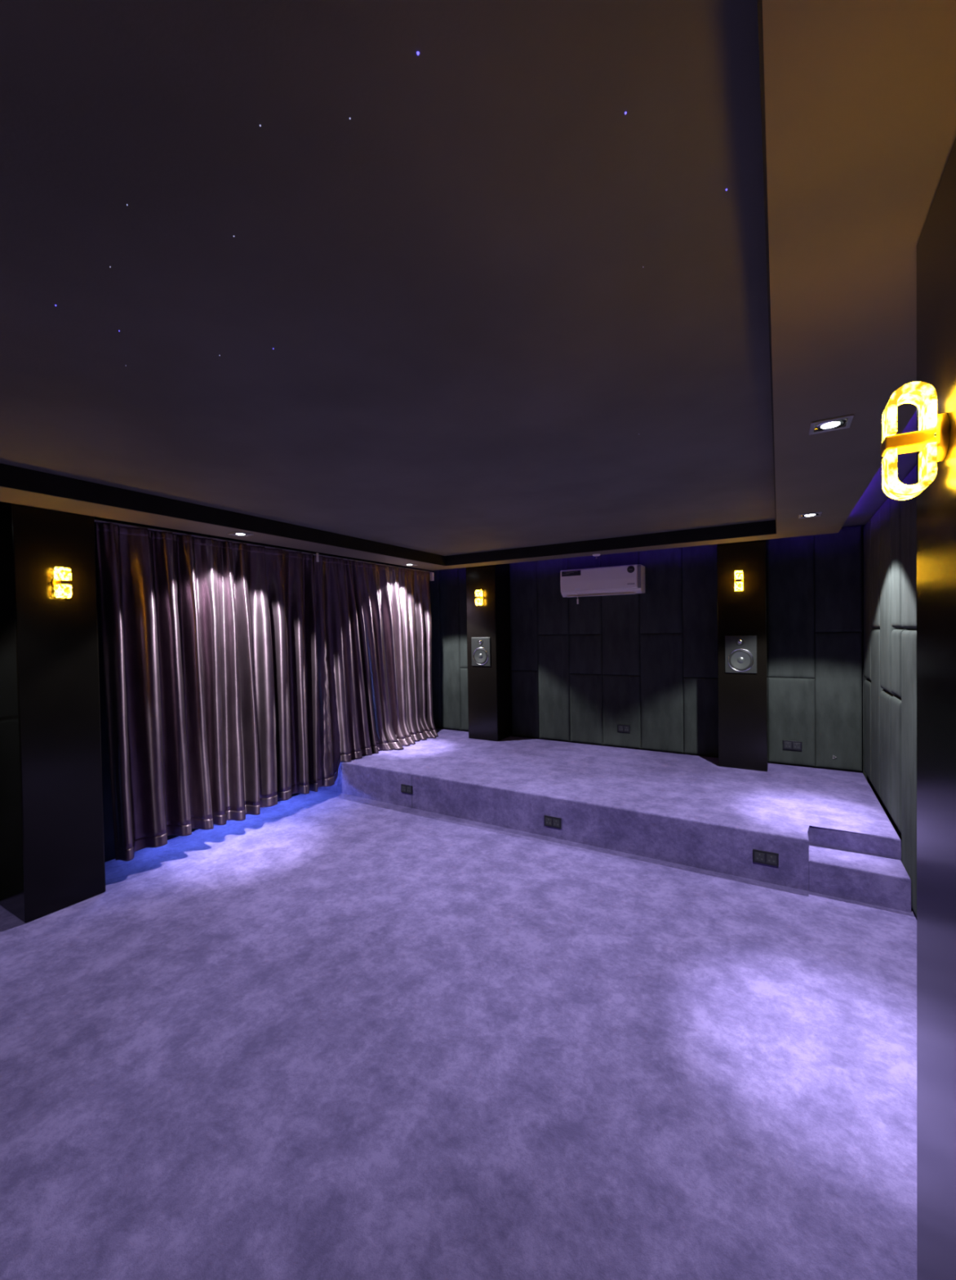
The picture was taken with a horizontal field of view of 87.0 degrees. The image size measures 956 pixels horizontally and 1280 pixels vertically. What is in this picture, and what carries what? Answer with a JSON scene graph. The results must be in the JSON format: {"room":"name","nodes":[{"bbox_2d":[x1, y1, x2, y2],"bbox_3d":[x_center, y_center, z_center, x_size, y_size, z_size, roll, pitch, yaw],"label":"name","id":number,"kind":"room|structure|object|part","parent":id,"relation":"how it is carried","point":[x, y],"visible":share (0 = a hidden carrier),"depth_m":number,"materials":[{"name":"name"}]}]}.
{"room":"home theater","nodes":[
{"label":"home theater","id":0,"kind":"room"},
{"bbox_2d":[0,501,422,862],"bbox_3d":[-2.835,0.354,3.383,0.100,2.461,8.083,0,1,31],"label":"wall","id":1,"kind":"structure","parent":0,"point":[109,845],"depth_m":3.59,"materials":[{"name":"paint"}]},
{"bbox_2d":[0,0,916,555],"bbox_3d":[-0.757,-0.937,2.105,4.950,0.100,8.283,0,1,31],"label":"ceiling","id":2,"kind":"structure","parent":0,"point":[452,295],"depth_m":1.17,"materials":[{"name":"black paint"}]},
{"bbox_2d":[0,463,444,565],"bbox_3d":[-2.178,-0.819,2.753,0.005,0.112,7.023,0,1,31],"label":"trim","id":3,"kind":"structure","parent":2,"relation":"attached to","point":[11,477],"depth_m":3.21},
{"bbox_2d":[0,0,955,570],"bbox_3d":[-0.773,-0.825,1.858,4.056,0.114,7.637,0,1,31],"label":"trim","id":4,"kind":"structure","parent":2,"relation":"attached to","point":[860,95],"depth_m":0.95,"materials":[{"name":"grey paint"}]},
{"bbox_2d":[227,531,253,537],"bbox_3d":[-1.756,-0.782,3.730,0.128,0.007,0.128,0,1,31],"label":"recessed light","id":5,"kind":"object","parent":4,"relation":"attached to","point":[237,533],"visible":1,"depth_m":3.72,"materials":[{"name":"grey"}]},
{"bbox_2d":[94,519,434,581],"bbox_3d":[-1.492,-0.751,4.735,0.094,0.114,3.635,0,1,31],"label":"rail","id":6,"kind":"object","parent":4,"relation":"attached to","point":[431,574],"visible":0.86,"depth_m":4.24,"materials":[{"name":"grey plastic"}]},
{"bbox_2d":[95,521,317,861],"bbox_3d":[-1.962,0.332,3.982,0.160,2.215,1.748,0,1,31],"label":"curtain","id":7,"kind":"object","parent":6,"relation":"hanging from","point":[210,645],"visible":1,"depth_m":3.76,"materials":[{"name":"purple fabric"}]},
{"bbox_2d":[313,555,378,787],"bbox_3d":[-1.307,0.293,5.088,0.126,2.200,0.805,0,1,34],"label":"curtain","id":8,"kind":"object","parent":6,"relation":"hanging from","point":[345,718],"visible":0.97,"depth_m":4.99,"materials":[{"name":"purple fabric"}]},
{"bbox_2d":[356,561,438,750],"bbox_3d":[-0.848,0.181,5.730,0.281,2.015,1.263,0,1,31],"label":"curtain","id":9,"kind":"object","parent":6,"relation":"hanging from","point":[396,603],"visible":0.98,"depth_m":5.72,"materials":[{"name":"purple fabric"}]},
{"bbox_2d":[401,563,417,565],"bbox_3d":[-0.755,-0.833,5.578,0.128,0.007,0.128,0,1,31],"label":"recessed light","id":10,"kind":"object","parent":4,"relation":"attached to","point":[407,564],"visible":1,"depth_m":5.55,"materials":[{"name":"grey"}]},
{"bbox_2d":[444,520,775,565],"bbox_3d":[1.023,-0.912,4.933,3.266,0.112,0.005,0,1,31],"label":"trim","id":11,"kind":"structure","parent":4,"relation":"attached to","point":[766,527],"depth_m":4.72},
{"bbox_2d":[798,511,822,518],"bbox_3d":[2.240,-0.843,3.403,0.128,0.007,0.128,0,1,31],"label":"recessed light","id":12,"kind":"object","parent":4,"relation":"attached to","point":[817,513],"visible":1,"depth_m":3.39,"materials":[{"name":"grey"}]},
{"bbox_2d":[808,413,853,435],"bbox_3d":[1.310,-0.799,1.875,0.128,0.007,0.128,0,1,31],"label":"recessed light","id":13,"kind":"object","parent":4,"relation":"attached to","point":[833,424],"visible":1,"depth_m":1.86,"materials":[{"name":"grey"}]},
{"bbox_2d":[756,0,776,533],"bbox_3d":[0.622,-0.835,1.081,0.005,0.112,7.023,0,1,31],"label":"trim","id":14,"kind":"structure","parent":2,"relation":"attached to","point":[759,2],"depth_m":0.84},
{"bbox_2d":[0,788,916,1279],"bbox_3d":[-0.715,1.623,2.152,4.950,0.100,8.283,0,1,31],"label":"floor","id":15,"kind":"structure","parent":0,"point":[322,1034],"depth_m":1.85,"materials":[{"name":"purple carpet"}]},
{"bbox_2d":[0,503,106,923],"bbox_3d":[-2.662,0.414,3.098,0.485,2.347,0.395,0,1,31],"label":"pillar","id":16,"kind":"structure","parent":15,"relation":"on","point":[52,835],"depth_m":2.93,"materials":[{"name":"black paint"}]},
{"bbox_2d":[51,566,71,598],"bbox_3d":[-2.427,-0.335,2.947,0.078,0.180,0.076,0,1,31],"label":"wall sconce","id":17,"kind":"object","parent":16,"relation":"attached to","point":[62,575],"visible":1,"depth_m":2.93,"materials":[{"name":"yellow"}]},
{"bbox_3d":[-2.455,-0.335,2.963,0.014,0.076,0.076,0,1,31],"label":"plate","id":18,"kind":"part","parent":17,"relation":"part of","materials":[{"name":"gold metal"}]},
{"bbox_2d":[317,728,911,912],"bbox_3d":[0.836,1.342,4.797,4.735,0.314,1.854,0,1,31],"label":"raised platform","id":19,"kind":"object","parent":15,"relation":"on","point":[829,832],"visible":0.89,"depth_m":3.86,"materials":[{"name":"purple carpet"}]},
{"bbox_2d":[400,783,412,794],"bbox_3d":[-0.651,1.361,4.600,0.130,0.075,0.012,0,1,31],"label":"wall socket","id":20,"kind":"object","parent":19,"relation":"attached to","point":[406,788],"visible":1,"depth_m":4.60,"materials":[{"name":"black plastic"}]},
{"bbox_2d":[466,563,511,741],"bbox_3d":[0.139,0.100,6.081,0.400,2.146,0.386,0,1,31],"label":"pillar","id":21,"kind":"structure","parent":19,"relation":"on","point":[489,687],"depth_m":5.93,"materials":[{"name":"black paint"}]},
{"bbox_2d":[475,589,483,605],"bbox_3d":[0.014,-0.493,5.868,0.076,0.180,0.078,0,1,31],"label":"wall sconce","id":22,"kind":"object","parent":21,"relation":"attached to","point":[478,593],"visible":1,"depth_m":5.84,"materials":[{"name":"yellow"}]},
{"bbox_2d":[471,637,490,666],"bbox_3d":[0.030,0.137,5.907,0.252,0.335,0.024,0,1,31],"label":"wall speaker","id":23,"kind":"object","parent":21,"relation":"attached to","point":[481,646],"visible":1,"depth_m":5.90,"materials":[{"name":"grey"}]},
{"bbox_2d":[544,815,561,828],"bbox_3d":[0.573,1.398,3.870,0.138,0.080,0.012,0,1,31],"label":"wall socket","id":24,"kind":"object","parent":19,"relation":"attached to","point":[550,821],"visible":1,"depth_m":3.87,"materials":[{"name":"black plastic"}]},
{"bbox_2d":[716,539,768,771],"bbox_3d":[2.465,0.086,4.691,0.393,2.146,0.386,0,1,31],"label":"pillar","id":25,"kind":"structure","parent":19,"relation":"on","point":[742,697],"depth_m":4.52,"materials":[{"name":"black paint"}]},
{"bbox_2d":[733,570,743,591],"bbox_3d":[2.321,-0.528,4.489,0.076,0.180,0.078,0,1,31],"label":"wall sconce","id":26,"kind":"object","parent":25,"relation":"attached to","point":[739,580],"visible":1,"depth_m":4.46,"materials":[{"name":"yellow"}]},
{"bbox_2d":[724,635,756,673],"bbox_3d":[2.354,0.129,4.520,0.252,0.335,0.024,0,1,31],"label":"wall speaker","id":27,"kind":"object","parent":25,"relation":"attached to","point":[740,651],"visible":1,"depth_m":4.51,"materials":[{"name":"grey plastic"}]},
{"bbox_2d":[752,848,778,866],"bbox_3d":[1.791,1.358,3.142,0.140,0.080,0.012,0,1,31],"label":"wall socket","id":28,"kind":"object","parent":19,"relation":"attached to","point":[758,856],"visible":1,"depth_m":3.14,"materials":[{"name":"black plastic"}]},
{"bbox_2d":[915,137,955,1279],"bbox_3d":[0.963,0.397,0.738,0.424,2.347,0.395,0,1,31],"label":"pillar","id":29,"kind":"structure","parent":15,"relation":"on","point":[935,247],"depth_m":0.87,"materials":[{"name":"black paint"}]},
{"bbox_2d":[880,381,949,500],"bbox_3d":[0.735,-0.335,0.854,0.078,0.180,0.076,0,1,31],"label":"wall sconce","id":30,"kind":"object","parent":29,"relation":"attached to","point":[931,438],"visible":1,"depth_m":0.84,"materials":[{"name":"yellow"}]},
{"bbox_3d":[0.763,-0.335,0.837,0.014,0.076,0.076,0,1,31],"label":"plate","id":31,"kind":"part","parent":30,"relation":"part of","materials":[{"name":"gold metal"}]},
{"bbox_2d":[435,524,868,782],"bbox_3d":[1.361,0.244,5.640,4.950,2.461,0.100,0,1,31],"label":"wall","id":32,"kind":"structure","parent":0,"point":[864,678],"depth_m":4.44,"materials":[{"name":"fabric"}]},
{"bbox_2d":[422,568,441,728],"bbox_3d":[-0.609,0.101,6.731,0.266,2.135,0.039,0,1,31],"label":"wall panel","id":33,"kind":"object","parent":32,"relation":"attached to","point":[434,585],"visible":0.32,"depth_m":6.68,"materials":[{"name":"grey fabric"}]},
{"bbox_2d":[439,568,461,730],"bbox_3d":[-0.363,0.100,6.584,0.299,2.135,0.039,0,1,31],"label":"wall panel","id":34,"kind":"object","parent":32,"relation":"attached to","point":[448,578],"visible":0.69,"depth_m":6.56,"materials":[{"name":"grey fabric"}]},
{"bbox_2d":[457,567,467,667],"bbox_3d":[-0.095,-0.306,6.412,0.333,1.326,0.039,0,1,31],"label":"wall panel","id":35,"kind":"object","parent":32,"relation":"attached to","point":[462,571],"visible":0.3,"depth_m":6.45,"materials":[{"name":"grey fabric"}]},
{"bbox_2d":[460,667,468,730],"bbox_3d":[-0.077,0.763,6.432,0.333,0.805,0.039,0,1,31],"label":"wall panel","id":36,"kind":"object","parent":32,"relation":"attached to","point":[464,671],"visible":0.38,"depth_m":6.47,"materials":[{"name":"grey fabric"}]},
{"bbox_2d":[509,560,537,671],"bbox_3d":[0.548,-0.304,6.029,0.356,1.336,0.039,0,1,31],"label":"wall panel","id":37,"kind":"object","parent":32,"relation":"attached to","point":[522,575],"visible":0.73,"depth_m":6.01,"materials":[{"name":"grey fabric"}]},
{"bbox_2d":[511,670,539,737],"bbox_3d":[0.566,0.765,6.048,0.356,0.795,0.039,0,1,31],"label":"wall panel","id":38,"kind":"object","parent":32,"relation":"attached to","point":[524,683],"visible":1,"depth_m":6.03,"materials":[{"name":"grey fabric"}]},
{"bbox_2d":[536,558,568,635],"bbox_3d":[0.865,-0.519,5.833,0.383,0.911,0.039,0,1,31],"label":"wall panel","id":39,"kind":"object","parent":32,"relation":"attached to","point":[553,609],"visible":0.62,"depth_m":5.82,"materials":[{"name":"grey fabric"}]},
{"bbox_2d":[537,634,570,741],"bbox_3d":[0.883,0.550,5.853,0.383,1.220,0.039,0,1,31],"label":"wall panel","id":40,"kind":"object","parent":32,"relation":"attached to","point":[553,664],"visible":1,"depth_m":5.83,"materials":[{"name":"grey fabric"}]},
{"bbox_2d":[568,555,601,634],"bbox_3d":[1.194,-0.520,5.637,0.375,0.911,0.039,0,1,31],"label":"wall panel","id":41,"kind":"object","parent":32,"relation":"attached to","point":[584,617],"visible":0.48,"depth_m":5.62,"materials":[{"name":"grey fabric"}]},
{"bbox_2d":[568,634,602,674],"bbox_3d":[1.205,0.159,5.649,0.375,0.441,0.039,0,1,31],"label":"wall panel","id":42,"kind":"object","parent":32,"relation":"attached to","point":[585,653],"visible":1,"depth_m":5.63,"materials":[{"name":"grey fabric"}]},
{"bbox_2d":[569,673,603,744],"bbox_3d":[1.215,0.771,5.660,0.375,0.775,0.039,0,1,31],"label":"wall panel","id":43,"kind":"object","parent":32,"relation":"attached to","point":[586,721],"visible":1,"depth_m":5.64,"materials":[{"name":"grey fabric"}]},
{"bbox_2d":[600,551,639,675],"bbox_3d":[1.535,-0.300,5.439,0.404,1.356,0.039,0,1,31],"label":"wall panel","id":44,"kind":"object","parent":32,"relation":"attached to","point":[620,614],"visible":0.6,"depth_m":5.42,"materials":[{"name":"grey fabric"}]},
{"bbox_2d":[602,674,640,748],"bbox_3d":[1.553,0.769,5.459,0.404,0.775,0.039,0,1,31],"label":"wall panel","id":45,"kind":"object","parent":32,"relation":"attached to","point":[621,694],"visible":1,"depth_m":5.44,"materials":[{"name":"grey fabric"}]},
{"bbox_2d":[617,724,630,733],"bbox_3d":[1.568,0.953,5.424,0.130,0.080,0.012,0,1,31],"label":"wall socket","id":46,"kind":"object","parent":45,"relation":"attached to","point":[621,728],"visible":1,"depth_m":5.42,"materials":[{"name":"black plastic"}]},
{"bbox_2d":[639,547,682,633],"bbox_3d":[1.890,-0.524,5.221,0.422,0.911,0.039,0,1,31],"label":"wall panel","id":47,"kind":"object","parent":32,"relation":"attached to","point":[660,606],"visible":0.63,"depth_m":5.19,"materials":[{"name":"grey fabric"}]},
{"bbox_2d":[560,564,644,604],"bbox_3d":[1.326,-0.580,5.400,0.863,0.378,0.225,0,1,31],"label":"air conditioner","id":48,"kind":"object","parent":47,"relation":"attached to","point":[626,579],"visible":1,"depth_m":5.29,"materials":[{"name":"white plastic"}]},
{"bbox_3d":[1.262,-0.645,5.331,0.822,0.244,0.030,0,1,31],"label":"panel","id":49,"kind":"part","parent":48,"relation":"part of","materials":[{"name":"white plastic"}]},
{"bbox_2d":[640,633,684,753],"bbox_3d":[1.907,0.545,5.241,0.422,1.220,0.039,0,1,31],"label":"wall panel","id":50,"kind":"object","parent":32,"relation":"attached to","point":[661,655],"visible":1,"depth_m":5.22,"materials":[{"name":"grey fabric"}]},
{"bbox_2d":[682,544,717,678],"bbox_3d":[2.228,-0.304,5.025,0.349,1.356,0.039,0,1,31],"label":"wall panel","id":51,"kind":"object","parent":32,"relation":"attached to","point":[700,611],"visible":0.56,"depth_m":5.01,"materials":[{"name":"grey fabric"}]},
{"bbox_2d":[683,676,718,756],"bbox_3d":[2.245,0.765,5.045,0.349,0.775,0.039,0,1,31],"label":"wall panel","id":52,"kind":"object","parent":32,"relation":"attached to","point":[700,716],"visible":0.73,"depth_m":5.03,"materials":[{"name":"grey fabric"}]},
{"bbox_2d":[767,535,814,678],"bbox_3d":[2.875,-0.319,4.638,0.365,1.332,0.039,0,1,31],"label":"wall panel","id":53,"kind":"object","parent":32,"relation":"attached to","point":[790,560],"visible":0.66,"depth_m":4.62,"materials":[{"name":"grey fabric"}]},
{"bbox_2d":[768,677,814,766],"bbox_3d":[2.892,0.750,4.658,0.365,0.799,0.039,0,1,31],"label":"wall panel","id":54,"kind":"object","parent":32,"relation":"attached to","point":[791,700],"visible":1,"depth_m":4.64,"materials":[{"name":"grey fabric"}]},
{"bbox_2d":[782,740,801,751],"bbox_3d":[2.889,0.970,4.636,0.150,0.085,0.012,0,1,31],"label":"wall socket","id":55,"kind":"object","parent":54,"relation":"attached to","point":[787,744],"visible":1,"depth_m":4.63,"materials":[{"name":"black plastic"}]},
{"bbox_2d":[814,631,862,771],"bbox_3d":[3.194,0.540,4.472,0.337,1.215,0.039,0,1,31],"label":"wall panel","id":56,"kind":"object","parent":32,"relation":"attached to","point":[837,655],"visible":1,"depth_m":4.45,"materials":[{"name":"grey fabric"}]},
{"bbox_2d":[814,525,862,631],"bbox_3d":[3.176,-0.529,4.453,0.337,0.916,0.039,0,1,31],"label":"wall panel","id":57,"kind":"object","parent":32,"relation":"attached to","point":[837,556],"visible":0.83,"depth_m":4.43,"materials":[{"name":"grey fabric"}]},
{"bbox_2d":[868,627,916,840],"bbox_3d":[1.355,0.331,0.879,0.100,2.461,8.083,0,1,31],"label":"wall","id":58,"kind":"structure","parent":0,"point":[878,798],"depth_m":3.63,"materials":[{"name":"fabric"}]},
{"bbox_2d":[863,679,871,782],"bbox_3d":[3.245,0.745,4.176,0.039,0.813,0.394,0,1,31],"label":"wall panel","id":59,"kind":"object","parent":58,"relation":"attached to","point":[867,683],"visible":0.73,"depth_m":4.16,"materials":[{"name":"grey fabric"}]},
{"bbox_2d":[863,518,876,680],"bbox_3d":[3.228,-0.324,4.157,0.039,1.314,0.394,0,1,31],"label":"wall panel","id":60,"kind":"object","parent":58,"relation":"attached to","point":[868,628],"visible":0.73,"depth_m":4.12,"materials":[{"name":"grey fabric"}]},
{"bbox_2d":[871,507,879,628],"bbox_3d":[3.016,-0.530,3.805,0.039,0.884,0.404,0,1,31],"label":"wall panel","id":61,"kind":"object","parent":58,"relation":"attached to","point":[875,519],"visible":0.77,"depth_m":3.77,"materials":[{"name":"grey fabric"}]},
{"bbox_2d":[871,629,884,797],"bbox_3d":[3.034,0.540,3.825,0.039,1.243,0.404,0,1,31],"label":"wall panel","id":62,"kind":"object","parent":58,"relation":"attached to","point":[876,689],"visible":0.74,"depth_m":3.79,"materials":[{"name":"grey fabric"}]},
{"bbox_2d":[880,689,893,816],"bbox_3d":[2.825,0.767,3.473,0.039,0.808,0.414,0,1,31],"label":"wall panel","id":63,"kind":"object","parent":58,"relation":"attached to","point":[885,696],"visible":0.76,"depth_m":3.44,"materials":[{"name":"grey fabric"}]},
{"bbox_2d":[879,497,897,695],"bbox_3d":[2.807,-0.302,3.453,0.039,1.319,0.414,0,1,31],"label":"wall panel","id":64,"kind":"object","parent":58,"relation":"attached to","point":[886,628],"visible":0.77,"depth_m":3.42,"materials":[{"name":"grey fabric"}]},
{"bbox_2d":[891,694,901,833],"bbox_3d":[2.636,0.771,3.157,0.039,0.818,0.309,0,1,31],"label":"wall panel","id":65,"kind":"object","parent":58,"relation":"attached to","point":[895,700],"visible":0.67,"depth_m":3.13,"materials":[{"name":"grey fabric"}]},
{"bbox_2d":[890,497,903,628],"bbox_3d":[2.615,-0.513,3.134,0.039,0.879,0.309,0,1,31],"label":"wall panel","id":66,"kind":"object","parent":58,"relation":"attached to","point":[895,504],"visible":0.51,"depth_m":3.11,"materials":[{"name":"grey fabric"}]},
{"bbox_2d":[890,628,904,697],"bbox_3d":[2.626,0.144,3.146,0.039,0.424,0.309,0,1,31],"label":"wall panel","id":67,"kind":"object","parent":58,"relation":"attached to","point":[895,634],"visible":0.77,"depth_m":3.12,"materials":[{"name":"grey fabric"}]},
{"bbox_2d":[901,629,916,917],"bbox_3d":[2.443,0.722,2.834,0.039,1.556,0.429,0,1,31],"label":"wall panel","id":68,"kind":"object","parent":58,"relation":"attached to","point":[908,637],"visible":0.51,"depth_m":2.81,"materials":[{"name":"grey fabric"}]},
{"bbox_2d":[901,464,916,629],"bbox_3d":[2.423,-0.503,2.812,0.039,0.882,0.429,0,1,31],"label":"wall panel","id":69,"kind":"object","parent":58,"relation":"attached to","point":[908,507],"visible":0.62,"depth_m":2.79,"materials":[{"name":"grey fabric"}]}
]}

